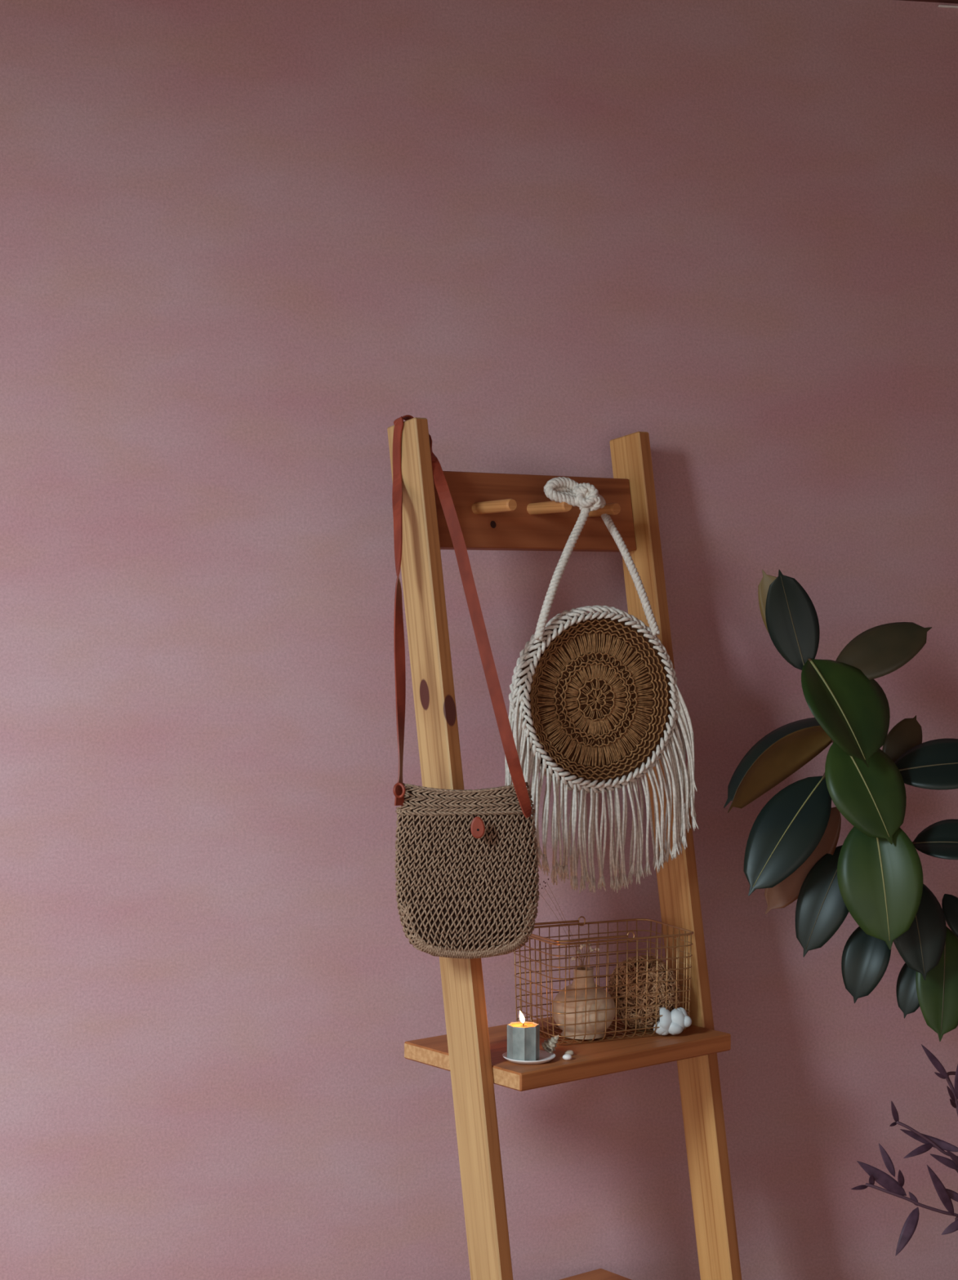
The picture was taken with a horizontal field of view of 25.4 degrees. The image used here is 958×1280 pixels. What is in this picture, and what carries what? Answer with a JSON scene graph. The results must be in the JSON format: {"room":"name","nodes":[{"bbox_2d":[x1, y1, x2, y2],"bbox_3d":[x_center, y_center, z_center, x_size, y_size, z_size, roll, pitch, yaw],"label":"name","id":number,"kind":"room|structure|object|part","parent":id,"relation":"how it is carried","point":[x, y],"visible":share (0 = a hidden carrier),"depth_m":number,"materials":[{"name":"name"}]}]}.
{"room":"living room","nodes":[
{"label":"living room","id":0,"kind":"room"},
{"bbox_2d":[0,0,957,1279],"bbox_3d":[-0.158,0.253,3.289,8.000,2.525,0.120,0,2,-11],"label":"wall","id":1,"kind":"structure","parent":0,"point":[242,242],"depth_m":3.23,"materials":[{"name":"pink paint"}]},
{"bbox_2d":[937,4,957,8],"bbox_3d":[1.170,-1.008,3.462,0.900,0.003,0.006,0,2,-11],"label":"trim","id":2,"kind":"structure","parent":1,"relation":"attached to","point":[939,6],"depth_m":3.37,"materials":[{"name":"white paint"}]},
{"bbox_2d":[899,0,957,4],"bbox_3d":[0.339,-0.996,0.806,8.000,0.100,5.120,0,2,-11],"label":"ceiling","id":3,"kind":"structure","parent":0,"point":[928,1],"depth_m":3.37,"materials":[{"name":"paint"}]},
{"bbox_3d":[0.339,1.628,0.874,8.000,0.100,5.120,0,2,-11],"label":"floor","id":4,"kind":"structure","parent":0,"visible":0},
{"bbox_2d":[386,417,741,1279],"bbox_3d":[0.236,0.609,2.910,0.446,1.831,0.640,-1,2,-39],"label":"ladder shelf","id":5,"kind":"object","parent":4,"relation":"on","point":[494,511],"visible":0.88,"depth_m":3.00,"materials":[{"name":"brown wood"}]},
{"bbox_2d":[391,414,539,959],"bbox_3d":[-0.033,0.054,2.885,0.196,0.731,0.234,0,2,-11],"label":"shoulder bag","id":6,"kind":"object","parent":5,"relation":"hanging from","point":[466,870],"visible":0.98,"depth_m":2.80,"materials":[{"name":"brown wicker"}]},
{"bbox_2d":[502,1049,555,1064],"bbox_3d":[0.068,0.569,2.897,0.073,0.007,0.073,0,2,-11],"label":"dish","id":7,"kind":"object","parent":5,"relation":"on","point":[544,1057],"visible":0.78,"depth_m":2.88,"materials":[{"name":"white ceramic"}]},
{"bbox_2d":[506,1010,539,1060],"bbox_3d":[0.060,0.537,2.888,0.041,0.067,0.041,1,2,19],"label":"candle","id":8,"kind":"object","parent":7,"relation":"on","point":[522,1037],"visible":1,"depth_m":2.87,"materials":[{"name":"grey wax"}]},
{"bbox_2d":[541,1035,559,1053],"bbox_3d":[0.096,0.552,2.906,0.021,0.026,0.022,-1,2,-42],"label":"shell","id":9,"kind":"object","parent":7,"relation":"on","point":[548,1045],"visible":1,"depth_m":2.90,"materials":[{"name":"brown"}]},
{"bbox_2d":[562,1053,571,1060],"bbox_3d":[0.120,0.568,2.896,0.013,0.009,0.011,0,2,-11],"label":"pebble","id":10,"kind":"object","parent":5,"relation":"on","point":[566,1056],"visible":1,"depth_m":2.89,"materials":[{"name":"white stone"}]},
{"bbox_2d":[564,1050,573,1055],"bbox_3d":[0.124,0.569,2.925,0.013,0.007,0.009,0,2,-11],"label":"pebble","id":11,"kind":"object","parent":5,"relation":"on","point":[571,1052],"visible":0.77,"depth_m":2.92,"materials":[{"name":"beige stone"}]},
{"bbox_2d":[504,476,697,893],"bbox_3d":[0.165,0.065,3.045,0.292,0.597,0.134,-1,2,-39],"label":"bag","id":12,"kind":"object","parent":5,"relation":"hanging from","point":[592,695],"visible":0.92,"depth_m":3.03,"materials":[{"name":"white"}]},
{"bbox_3d":[0.146,-0.106,3.054,0.194,0.211,0.130,-1,2,-22],"label":"handle","id":13,"kind":"part","parent":12,"relation":"part of","materials":[{"name":"fabric"}]},
{"bbox_3d":[0.170,0.085,3.028,0.230,0.230,0.021,-1,2,-27],"label":"raffia panel","id":14,"kind":"part","parent":12,"relation":"part of","materials":[{"name":"brown wicker"}]},
{"bbox_2d":[513,915,693,1044],"bbox_3d":[0.178,0.489,3.077,0.236,0.157,0.155,-1,2,-25],"label":"wire basket","id":15,"kind":"object","parent":5,"relation":"on","point":[562,942],"visible":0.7,"depth_m":3.04,"materials":[{"name":"brown metal"}]},
{"bbox_3d":[0.125,0.418,3.051,0.119,0.004,0.155,-1,2,-25],"label":"handle","id":16,"kind":"part","parent":15,"relation":"part of","materials":[{"name":"brown metal"}]},
{"bbox_2d":[552,966,614,1039],"bbox_3d":[0.149,0.518,3.039,0.091,0.097,0.091,0,2,-11],"label":"bud vase","id":17,"kind":"object","parent":15,"relation":"in","point":[558,1007],"visible":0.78,"depth_m":3.01,"materials":[{"name":"ceramic"}]},
{"bbox_2d":[538,878,599,969],"bbox_3d":[0.128,0.439,3.033,0.092,0.196,0.030,0,2,-11],"label":"flower sprig","id":18,"kind":"object","parent":17,"relation":"in","point":[578,952],"visible":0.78,"depth_m":3.04,"materials":[{"name":"brown plant"}]},
{"bbox_2d":[607,955,680,1029],"bbox_3d":[0.240,0.513,3.098,0.108,0.106,0.108,0,2,-11],"label":"ball","id":19,"kind":"object","parent":15,"relation":"in","point":[651,965],"visible":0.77,"depth_m":3.06,"materials":[{"name":"brown wicker"}]},
{"bbox_2d":[653,1007,691,1035],"bbox_3d":[0.276,0.546,3.053,0.056,0.040,0.037,0,2,-11],"label":"shell ornament","id":20,"kind":"object","parent":5,"relation":"on","point":[673,1022],"visible":1,"depth_m":3.04,"materials":[{"name":"white ceramic"}]},
{"bbox_2d":[723,568,957,1041],"bbox_3d":[0.604,0.710,3.065,0.500,1.623,0.230,0,1,2],"label":"rubber plant","id":21,"kind":"object","parent":4,"relation":"on","point":[875,876],"visible":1,"depth_m":3.03,"materials":[{"name":"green plant"}]},
{"bbox_3d":[1.019,1.274,3.001,0.245,0.500,0.249,0,2,-11],"label":"stool","id":22,"kind":"object","parent":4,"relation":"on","visible":0},
{"bbox_2d":[850,1044,957,1256],"bbox_3d":[0.802,0.792,3.017,0.558,0.460,0.144,0,1,4],"label":"plant","id":23,"kind":"object","parent":22,"relation":"on","point":[892,1187],"visible":1,"depth_m":2.98,"materials":[{"name":"purple plant"}]},
{"bbox_3d":[0.775,0.822,3.018,0.471,0.123,0.029,0,1,-7],"label":"stem","id":24,"kind":"part","parent":23,"relation":"part of","materials":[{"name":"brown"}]},
{"bbox_3d":[0.797,0.778,3.013,0.429,0.210,0.019,0,1,-7],"label":"stem","id":25,"kind":"part","parent":23,"relation":"part of","materials":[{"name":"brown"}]},
{"bbox_3d":[0.834,0.746,3.023,0.355,0.275,0.021,0,1,-5],"label":"stem","id":26,"kind":"part","parent":23,"relation":"part of","materials":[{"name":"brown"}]}
]}

